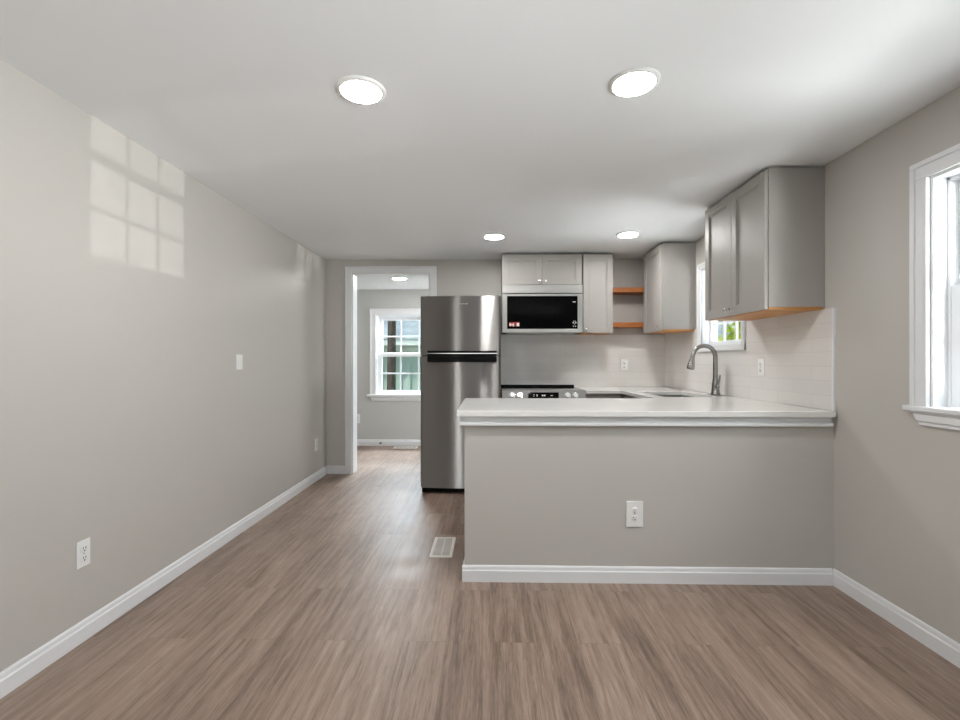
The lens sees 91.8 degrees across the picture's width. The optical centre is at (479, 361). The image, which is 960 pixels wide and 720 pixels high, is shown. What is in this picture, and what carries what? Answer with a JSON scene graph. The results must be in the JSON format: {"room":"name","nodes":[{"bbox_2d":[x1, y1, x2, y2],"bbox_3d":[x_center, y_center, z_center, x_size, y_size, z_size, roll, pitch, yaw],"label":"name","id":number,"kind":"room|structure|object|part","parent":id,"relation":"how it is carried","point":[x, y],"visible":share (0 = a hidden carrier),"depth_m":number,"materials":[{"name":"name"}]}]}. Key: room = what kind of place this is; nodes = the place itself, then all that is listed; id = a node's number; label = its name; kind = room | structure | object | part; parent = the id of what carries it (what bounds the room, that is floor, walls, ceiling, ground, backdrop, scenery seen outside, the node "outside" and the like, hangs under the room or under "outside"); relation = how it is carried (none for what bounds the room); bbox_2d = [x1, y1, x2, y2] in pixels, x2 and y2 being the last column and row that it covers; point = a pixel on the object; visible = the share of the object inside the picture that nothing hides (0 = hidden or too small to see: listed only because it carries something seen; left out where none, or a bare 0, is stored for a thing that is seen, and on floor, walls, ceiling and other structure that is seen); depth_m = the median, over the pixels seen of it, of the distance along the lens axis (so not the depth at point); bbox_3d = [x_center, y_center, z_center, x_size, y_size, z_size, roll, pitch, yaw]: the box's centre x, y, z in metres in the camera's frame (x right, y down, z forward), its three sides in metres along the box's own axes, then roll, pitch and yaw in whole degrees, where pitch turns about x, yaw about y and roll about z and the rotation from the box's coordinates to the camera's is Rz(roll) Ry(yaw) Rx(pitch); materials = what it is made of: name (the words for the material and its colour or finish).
{"room":"open-plan kitchen","nodes":[
{"label":"open-plan kitchen","id":0,"kind":"room"},
{"bbox_2d":[0,58,325,671],"bbox_3d":[-1.791,-0.010,1.010,0.120,2.420,7.942,0,0,1],"label":"wall","id":1,"kind":"structure","parent":0,"point":[132,289],"depth_m":2.24,"materials":[{"name":"beige paint"}]},
{"bbox_2d":[76,537,89,569],"bbox_3d":[-1.704,0.825,2.000,0.009,0.114,0.066,0,0,1],"label":"outlet","id":2,"kind":"object","parent":1,"relation":"attached to","point":[82,547],"visible":1,"depth_m":1.99,"materials":[{"name":"white plastic"}]},
{"bbox_2d":[81,544,87,552],"bbox_3d":[-1.702,0.804,2.000,0.003,0.034,0.034,0,0,1],"label":"receptacle","id":3,"kind":"object","parent":2,"relation":"attached to","point":[84,547],"depth_m":2.00,"materials":[{"name":"white plastic"}]},
{"bbox_2d":[81,554,87,561],"bbox_3d":[-1.702,0.846,2.000,0.003,0.034,0.034,0,0,1],"label":"receptacle","id":4,"kind":"object","parent":2,"relation":"attached to","point":[84,557],"depth_m":2.00,"materials":[{"name":"white plastic"}]},
{"bbox_2d":[0,465,326,698],"bbox_3d":[-1.724,1.156,1.008,0.013,0.088,7.942,0,0,1],"label":"baseboard","id":5,"kind":"structure","parent":1,"relation":"attached to","point":[15,675],"depth_m":2.21,"materials":[{"name":"white paint"}]},
{"bbox_2d":[236,354,242,369],"bbox_3d":[-1.674,0.004,3.247,0.016,0.105,0.074,0,0,1],"label":"light switch","id":6,"kind":"object","parent":1,"relation":"attached to","point":[239,358],"visible":1,"depth_m":3.24,"materials":[{"name":"white plastic"}]},
{"bbox_2d":[315,438,317,450],"bbox_3d":[-1.647,0.838,4.684,0.009,0.120,0.075,0,0,1],"label":"outlet","id":7,"kind":"object","parent":1,"relation":"attached to","point":[316,440],"visible":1,"depth_m":4.68,"materials":[{"name":"white plastic"}]},
{"bbox_2d":[357,289,428,439],"bbox_3d":[-0.546,-0.010,6.678,5.080,2.420,0.130,0,0,1],"label":"wall","id":8,"kind":"structure","parent":0,"point":[391,420],"depth_m":6.63,"materials":[{"name":"grey paint"}]},
{"bbox_2d":[357,439,420,445],"bbox_3d":[-0.548,1.156,6.607,5.080,0.088,0.013,0,0,1],"label":"baseboard","id":9,"kind":"structure","parent":8,"relation":"attached to","point":[360,442],"depth_m":6.62,"materials":[{"name":"white paint"}]},
{"bbox_2d":[367,308,421,400],"bbox_3d":[-1.014,-0.097,6.670,1.181,1.312,0.164,0,0,1],"label":"window","id":10,"kind":"structure","parent":8,"relation":"in","point":[377,316],"depth_m":6.63,"materials":[{"name":"white paint"}]},
{"bbox_3d":[-1.013,-0.360,6.729,0.887,0.561,0.028,0,0,1],"label":"sash","id":11,"kind":"part","parent":10,"relation":"part of","materials":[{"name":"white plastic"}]},
{"bbox_3d":[-1.014,0.172,6.699,0.887,0.584,0.028,0,0,1],"label":"sash","id":12,"kind":"part","parent":10,"relation":"part of","materials":[{"name":"white plastic"}]},
{"bbox_2d":[357,276,428,289],"bbox_3d":[-0.564,-1.085,5.856,5.080,0.120,1.515,0,0,1],"label":"ceiling","id":13,"kind":"structure","parent":0,"point":[363,283],"depth_m":6.11,"materials":[{"name":"paint"}]},
{"bbox_2d":[391,277,406,279],"bbox_3d":[-0.992,-1.020,5.723,0.196,0.010,0.196,0,0,1],"label":"recessed light","id":14,"kind":"object","parent":13,"relation":"in","point":[394,278],"visible":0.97,"depth_m":5.69,"materials":[{"name":"white plastic"}]},
{"bbox_2d":[0,0,959,259],"bbox_3d":[0.070,-1.135,0.970,3.602,0.100,7.942,0,0,1],"label":"ceiling","id":15,"kind":"structure","parent":0,"point":[494,116],"depth_m":1.92,"materials":[{"name":"paint"}]},
{"bbox_2d":[336,75,385,104],"bbox_3d":[-0.476,-1.080,1.862,0.196,0.010,0.196,0,0,1],"label":"recessed light","id":16,"kind":"object","parent":15,"relation":"in","point":[362,90],"visible":1,"depth_m":1.84,"materials":[{"name":"white plastic"}]},
{"bbox_2d":[340,81,380,102],"bbox_3d":[-0.476,-1.079,1.862,0.159,0.009,0.159,0,0,1],"label":"diffuser","id":17,"kind":"object","parent":16,"relation":"attached to","point":[352,91],"depth_m":1.85,"materials":[{"name":"white plastic"}]},
{"bbox_2d":[483,233,504,239],"bbox_3d":[0.122,-1.080,4.029,0.196,0.010,0.196,0,0,1],"label":"recessed light","id":18,"kind":"object","parent":15,"relation":"in","point":[491,236],"visible":1,"depth_m":4.00,"materials":[{"name":"white plastic"}]},
{"bbox_2d":[485,235,502,238],"bbox_3d":[0.122,-1.079,4.029,0.159,0.009,0.159,0,0,1],"label":"diffuser","id":19,"kind":"object","parent":18,"relation":"attached to","point":[486,236],"depth_m":4.02,"materials":[{"name":"white plastic"}]},
{"bbox_2d":[616,231,639,237],"bbox_3d":[1.262,-1.080,3.963,0.196,0.010,0.196,0,0,1],"label":"recessed light","id":20,"kind":"object","parent":15,"relation":"in","point":[627,234],"visible":1,"depth_m":3.94,"materials":[{"name":"white plastic"}]},
{"bbox_2d":[618,233,637,236],"bbox_3d":[1.262,-1.079,3.963,0.159,0.009,0.159,0,0,1],"label":"diffuser","id":21,"kind":"object","parent":20,"relation":"attached to","point":[619,234],"depth_m":3.94,"materials":[{"name":"white plastic"}]},
{"bbox_2d":[608,67,660,97],"bbox_3d":[0.599,-1.080,1.810,0.196,0.010,0.196,0,0,1],"label":"recessed light","id":22,"kind":"object","parent":15,"relation":"in","point":[636,81],"visible":1,"depth_m":1.79,"materials":[{"name":"white plastic"}]},
{"bbox_2d":[613,72,655,95],"bbox_3d":[0.599,-1.079,1.810,0.159,0.009,0.159,0,0,1],"label":"diffuser","id":23,"kind":"object","parent":22,"relation":"attached to","point":[624,83],"depth_m":1.80,"materials":[{"name":"white plastic"}]},
{"bbox_2d":[0,446,959,719],"bbox_3d":[-0.646,1.260,1.814,5.330,0.120,9.860,0,0,1],"label":"floor","id":24,"kind":"structure","parent":0,"point":[334,604],"depth_m":1.97,"materials":[{"name":"wood"}]},
{"bbox_2d":[393,446,417,448],"bbox_3d":[-1.036,1.197,6.471,0.330,0.006,0.145,0,0,1],"label":"floor vent","id":25,"kind":"object","parent":24,"relation":"in","point":[395,447],"visible":1,"depth_m":6.46,"materials":[{"name":"beige metal"}]},
{"bbox_2d":[429,537,455,557],"bbox_3d":[-0.238,1.197,3.002,0.143,0.006,0.322,0,0,1],"label":"floor vent","id":26,"kind":"object","parent":24,"relation":"in","point":[444,547],"visible":1,"depth_m":2.98,"materials":[{"name":"beige metal"}]},
{"bbox_2d":[421,295,500,491],"bbox_3d":[-0.169,0.297,4.550,0.734,1.805,0.739,0,0,1],"label":"refrigerator","id":27,"kind":"object","parent":24,"relation":"on","point":[461,335],"visible":0.91,"depth_m":4.21,"materials":[{"name":"grey metal"}]},
{"bbox_3d":[-0.176,0.550,4.245,0.734,1.195,0.080,0,0,1],"label":"door","id":28,"kind":"part","parent":27,"relation":"part of","materials":[{"name":"metal"}]},
{"bbox_3d":[-0.176,-0.325,4.245,0.734,0.536,0.080,0,0,1],"label":"freezer door","id":29,"kind":"part","parent":27,"relation":"part of","materials":[{"name":"metal"}]},
{"bbox_3d":[-0.162,-0.021,4.198,0.628,0.050,0.036,0,0,1],"label":"door handle","id":30,"kind":"part","parent":27,"relation":"part of","materials":[{"name":"black plastic"}]},
{"bbox_3d":[-0.162,-0.073,4.208,0.632,0.010,0.016,0,0,1],"label":"handle trim","id":31,"kind":"part","parent":27,"relation":"part of","materials":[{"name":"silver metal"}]},
{"bbox_3d":[-0.162,-0.088,4.200,0.632,0.018,0.032,0,0,1],"label":"freezer handle","id":32,"kind":"part","parent":27,"relation":"part of","materials":[{"name":"black plastic"}]},
{"bbox_2d":[501,385,585,397],"bbox_3d":[0.596,0.722,4.579,0.770,0.956,0.679,0,0,1],"label":"range","id":33,"kind":"object","parent":24,"relation":"on","point":[507,391],"visible":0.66,"depth_m":4.31,"materials":[{"name":"grey metal"}]},
{"bbox_3d":[0.297,0.314,4.290,0.060,0.059,0.044,0,0,1],"label":"knob","id":34,"kind":"part","parent":33,"relation":"part of","materials":[{"name":"silver metal"}]},
{"bbox_3d":[0.367,0.314,4.288,0.060,0.059,0.044,0,0,1],"label":"knob","id":35,"kind":"part","parent":33,"relation":"part of","materials":[{"name":"silver metal"}]},
{"bbox_2d":[501,387,582,389],"bbox_3d":[0.596,0.272,4.596,0.770,0.016,0.565,0,0,1],"label":"cooktop","id":36,"kind":"object","parent":33,"relation":"in","point":[502,388],"depth_m":4.55,"materials":[{"name":"black glass"}]},
{"bbox_3d":[0.590,0.336,4.311,0.770,0.144,0.075,0,0,1],"label":"control panel","id":37,"kind":"part","parent":33,"relation":"part of","materials":[{"name":"metal"}]},
{"bbox_3d":[0.808,0.314,4.279,0.060,0.059,0.044,0,0,1],"label":"knob","id":38,"kind":"part","parent":33,"relation":"part of","materials":[{"name":"silver metal"}]},
{"bbox_3d":[0.878,0.314,4.277,0.060,0.059,0.044,0,0,1],"label":"knob","id":39,"kind":"part","parent":33,"relation":"part of","materials":[{"name":"silver metal"}]},
{"bbox_2d":[586,394,620,397],"bbox_3d":[1.153,0.748,4.593,0.323,0.904,0.649,0,0,1],"label":"base cabinet","id":40,"kind":"object","parent":24,"relation":"on","point":[587,395],"visible":0.08,"depth_m":4.32,"materials":[{"name":"grey paint"}]},
{"bbox_3d":[1.146,0.411,4.309,0.317,0.166,0.020,0,0,1],"label":"drawer","id":41,"kind":"part","parent":40,"relation":"part of","materials":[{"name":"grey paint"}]},
{"bbox_2d":[621,394,636,397],"bbox_3d":[1.610,0.748,4.104,0.656,0.904,1.606,0,0,1],"label":"base cabinet","id":42,"kind":"object","parent":24,"relation":"on","point":[622,395],"visible":0.04,"depth_m":4.24,"materials":[{"name":"grey paint"}]},
{"bbox_3d":[0.920,0.748,2.993,1.988,0.904,0.700,0,0,1],"label":"base cabinet","id":43,"kind":"object","parent":24,"relation":"on","visible":0},
{"bbox_2d":[456,387,835,416],"bbox_3d":[0.910,0.280,3.696,2.022,0.030,2.436,0,0,1],"label":"countertop","id":44,"kind":"structure","parent":43,"relation":"on","point":[647,403],"depth_m":2.68,"materials":[{"name":"white stone"}]},
{"bbox_2d":[657,395,691,396],"bbox_3d":[1.584,0.400,3.792,0.455,0.208,0.710,0,0,1],"label":"sink","id":45,"kind":"object","parent":44,"relation":"in","point":[657,395],"visible":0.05,"depth_m":4.11,"materials":[{"name":"metal"}]},
{"bbox_2d":[687,344,724,395],"bbox_3d":[1.754,0.063,3.653,0.257,0.404,0.170,0,0,1],"label":"faucet","id":46,"kind":"object","parent":44,"relation":"on","point":[715,390],"visible":1,"depth_m":3.64,"materials":[{"name":"silver metal"}]},
{"bbox_3d":[1.848,0.157,3.606,0.028,0.105,0.045,0,0,1],"label":"lever handle","id":47,"kind":"part","parent":46,"relation":"part of","materials":[{"name":"silver metal"}]},
{"bbox_2d":[326,259,664,464],"bbox_3d":[-0.582,-0.010,5.023,5.080,2.420,0.151,0,0,1],"label":"wall","id":48,"kind":"structure","parent":0,"point":[468,277],"depth_m":4.92,"materials":[{"name":"beige paint"}]},
{"bbox_2d":[327,465,344,473],"bbox_3d":[-1.536,1.156,4.970,0.193,0.088,0.013,0,0,1],"label":"baseboard","id":49,"kind":"structure","parent":48,"relation":"attached to","point":[331,469],"depth_m":4.96,"materials":[{"name":"white paint"}]},
{"bbox_2d":[345,266,436,473],"bbox_3d":[-0.950,0.094,5.033,0.977,2.212,0.180,0,0,1],"label":"door frame","id":50,"kind":"structure","parent":48,"relation":"attached to","point":[351,273],"depth_m":4.96,"materials":[{"name":"white paint"}]},
{"bbox_2d":[501,254,581,289],"bbox_3d":[0.617,-0.915,4.753,0.792,0.310,0.352,0,0,1],"label":"upper cabinet","id":51,"kind":"object","parent":48,"relation":"attached to","point":[516,269],"visible":1,"depth_m":4.61,"materials":[{"name":"grey paint"}]},
{"bbox_3d":[0.417,-0.910,4.622,0.393,0.295,0.020,0,0,1],"label":"door","id":52,"kind":"part","parent":51,"relation":"part of","materials":[{"name":"grey paint"}]},
{"bbox_2d":[501,285,582,334],"bbox_3d":[0.614,-0.517,4.739,0.786,0.470,0.382,0,0,1],"label":"microwave","id":53,"kind":"object","parent":51,"relation":"attached to","point":[525,309],"visible":1,"depth_m":4.55,"materials":[{"name":"grey metal"}]},
{"bbox_3d":[0.610,-0.708,4.563,0.786,0.089,0.030,0,0,1],"label":"vent panel","id":54,"kind":"part","parent":53,"relation":"part of","materials":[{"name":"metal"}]},
{"bbox_3d":[0.610,-0.479,4.564,0.690,0.323,0.026,0,0,1],"label":"door glass","id":55,"kind":"part","parent":53,"relation":"part of","materials":[{"name":"black glass"}]},
{"bbox_3d":[0.812,-0.910,4.614,0.392,0.295,0.020,0,0,1],"label":"door","id":56,"kind":"part","parent":51,"relation":"part of","materials":[{"name":"grey paint"}]},
{"bbox_2d":[577,254,612,334],"bbox_3d":[1.171,-0.676,4.741,0.297,0.788,0.352,0,0,1],"label":"upper cabinet","id":57,"kind":"object","parent":48,"relation":"attached to","point":[597,269],"visible":0.95,"depth_m":4.60,"materials":[{"name":"grey paint"}]},
{"bbox_3d":[1.171,-0.289,4.768,0.293,0.014,0.296,0,0,1],"label":"panel","id":58,"kind":"part","parent":57,"relation":"part of","materials":[{"name":"orange wood"}]},
{"bbox_2d":[621,359,627,369],"bbox_3d":[1.522,0.035,4.897,0.072,0.114,0.009,0,0,1],"label":"outlet","id":59,"kind":"object","parent":48,"relation":"attached to","point":[624,362],"visible":1,"depth_m":4.90,"materials":[{"name":"white plastic"}]},
{"bbox_2d":[613,287,642,294],"bbox_3d":[1.638,-0.726,4.804,0.630,0.048,0.206,0,0,1],"label":"corner shelf","id":60,"kind":"object","parent":48,"relation":"attached to","point":[616,290],"visible":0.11,"depth_m":4.71,"materials":[{"name":"brown wood"}]},
{"bbox_2d":[613,322,642,327],"bbox_3d":[1.638,-0.373,4.804,0.630,0.048,0.206,0,0,1],"label":"corner shelf","id":61,"kind":"object","parent":48,"relation":"attached to","point":[615,324],"visible":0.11,"depth_m":4.71,"materials":[{"name":"brown wood"}]},
{"bbox_2d":[465,417,833,569],"bbox_3d":[0.911,0.749,2.583,1.989,0.903,0.120,0,0,1],"label":"wall","id":62,"kind":"structure","parent":0,"point":[711,496],"depth_m":2.52,"materials":[{"name":"beige paint"}]},
{"bbox_2d":[626,501,642,526],"bbox_3d":[0.838,0.827,2.520,0.090,0.140,0.009,0,0,1],"label":"outlet","id":63,"kind":"object","parent":62,"relation":"attached to","point":[634,509],"visible":1,"depth_m":2.52,"materials":[{"name":"white plastic"}]},
{"bbox_2d":[632,507,637,513],"bbox_3d":[0.838,0.806,2.517,0.034,0.034,0.003,0,0,1],"label":"receptacle","id":64,"kind":"object","parent":63,"relation":"attached to","point":[634,509],"depth_m":2.52,"materials":[{"name":"white plastic"}]},
{"bbox_2d":[632,515,637,520],"bbox_3d":[0.838,0.848,2.517,0.034,0.034,0.003,0,0,1],"label":"receptacle","id":65,"kind":"object","parent":63,"relation":"attached to","point":[634,517],"depth_m":2.52,"materials":[{"name":"white plastic"}]},
{"bbox_2d":[459,416,833,426],"bbox_3d":[0.887,0.323,2.568,1.993,0.051,0.150,0,0,1],"label":"trim","id":66,"kind":"structure","parent":62,"relation":"attached to","point":[464,420],"depth_m":2.50,"materials":[{"name":"white paint"}]},
{"bbox_2d":[462,557,832,585],"bbox_3d":[0.898,1.156,2.577,1.989,0.088,0.133,0,0,1],"label":"baseboard","id":67,"kind":"structure","parent":62,"relation":"attached to","point":[470,573],"depth_m":2.51,"materials":[{"name":"white paint"}]},
{"bbox_2d":[665,86,959,643],"bbox_3d":[1.949,-0.010,1.823,0.141,2.420,9.730,0,0,1],"label":"wall","id":68,"kind":"structure","parent":0,"point":[897,478],"depth_m":2.24,"materials":[{"name":"beige paint"}]},
{"bbox_2d":[643,242,695,333],"bbox_3d":[1.773,-0.673,4.418,0.344,0.793,0.469,0,0,1],"label":"upper cabinet","id":69,"kind":"object","parent":68,"relation":"attached to","point":[669,269],"visible":1,"depth_m":4.18,"materials":[{"name":"grey paint"}]},
{"bbox_3d":[1.641,-0.668,4.422,0.020,0.779,0.467,0,0,1],"label":"door","id":70,"kind":"part","parent":69,"relation":"part of","materials":[{"name":"grey paint"}]},
{"bbox_3d":[1.795,-0.284,4.418,0.279,0.014,0.466,0,0,1],"label":"panel","id":71,"kind":"part","parent":69,"relation":"part of","materials":[{"name":"orange wood"}]},
{"bbox_2d":[697,262,745,351],"bbox_3d":[1.983,-0.467,3.727,0.153,0.766,0.762,0,0,1],"label":"window","id":72,"kind":"structure","parent":68,"relation":"in","point":[709,336],"depth_m":4.03,"materials":[{"name":"white paint"}]},
{"bbox_3d":[2.007,-0.320,3.727,0.028,0.346,0.614,0,0,1],"label":"sash","id":73,"kind":"part","parent":72,"relation":"part of","materials":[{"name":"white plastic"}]},
{"bbox_2d":[758,359,763,375],"bbox_3d":[1.905,0.040,3.156,0.009,0.114,0.072,0,0,1],"label":"outlet","id":74,"kind":"object","parent":68,"relation":"attached to","point":[760,361],"visible":1,"depth_m":3.15,"materials":[{"name":"white plastic"}]},
{"bbox_2d":[705,167,824,320],"bbox_3d":[1.733,-0.681,2.930,0.360,0.786,0.716,0,0,1],"label":"upper cabinet","id":75,"kind":"object","parent":68,"relation":"attached to","point":[765,240],"visible":1,"depth_m":2.58,"materials":[{"name":"grey paint"}]},
{"bbox_3d":[1.598,-0.676,3.112,0.020,0.771,0.354,0,0,1],"label":"door","id":76,"kind":"part","parent":75,"relation":"part of","materials":[{"name":"grey paint"}]},
{"bbox_3d":[1.591,-0.676,2.755,0.020,0.771,0.354,0,0,1],"label":"door","id":77,"kind":"part","parent":75,"relation":"part of","materials":[{"name":"grey paint"}]},
{"bbox_3d":[1.755,-0.295,2.930,0.294,0.014,0.713,0,0,1],"label":"panel","id":78,"kind":"part","parent":75,"relation":"part of","materials":[{"name":"orange wood"}]},
{"bbox_2d":[833,568,959,667],"bbox_3d":[1.838,1.156,-0.269,0.013,0.088,5.542,0,0,1],"label":"baseboard","id":79,"kind":"structure","parent":68,"relation":"attached to","point":[946,647],"depth_m":2.08,"materials":[{"name":"white paint"}]},
{"bbox_2d":[902,143,959,430],"bbox_3d":[1.931,-0.290,1.570,0.164,1.120,0.955,0,0,1],"label":"window","id":80,"kind":"structure","parent":68,"relation":"in","point":[944,411],"depth_m":1.94,"materials":[{"name":"white paint"}]},
{"bbox_3d":[1.960,-0.062,1.570,0.028,0.502,0.715,0,0,1],"label":"sash","id":81,"kind":"part","parent":80,"relation":"part of","materials":[{"name":"white plastic"}]},
{"bbox_3d":[1.990,-0.512,1.569,0.028,0.479,0.715,0,0,1],"label":"sash","id":82,"kind":"part","parent":80,"relation":"part of","materials":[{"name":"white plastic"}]},
{"label":"outside","id":83,"kind":"structure","parent":0,"visible":0},
{"bbox_3d":[4.171,2.000,7.912,36.000,0.100,44.000,0,0,1],"label":"ground","id":84,"kind":"structure","parent":83,"visible":0},
{"bbox_2d":[387,321,395,389],"bbox_3d":[-1.732,-0.790,9.039,0.204,5.521,0.191,0,0,1],"label":"tree","id":85,"kind":"object","parent":84,"relation":"on","point":[391,341],"visible":0.14,"depth_m":8.97,"materials":[{"name":"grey plant"}]},
{"bbox_2d":[383,321,733,389],"bbox_3d":[0.241,0.100,13.518,12.500,3.700,4.000,0,0,1],"label":"outbuilding","id":86,"kind":"structure","parent":84,"relation":"on","point":[409,328],"depth_m":12.01,"materials":[{"name":"teal"}]},
{"bbox_2d":[718,322,740,340],"bbox_3d":[4.606,-0.125,7.644,2.894,4.190,2.756,0,0,1],"label":"tree","id":87,"kind":"object","parent":84,"relation":"on","point":[730,336],"visible":0.04,"depth_m":7.58,"materials":[{"name":"green plant"}]}
]}

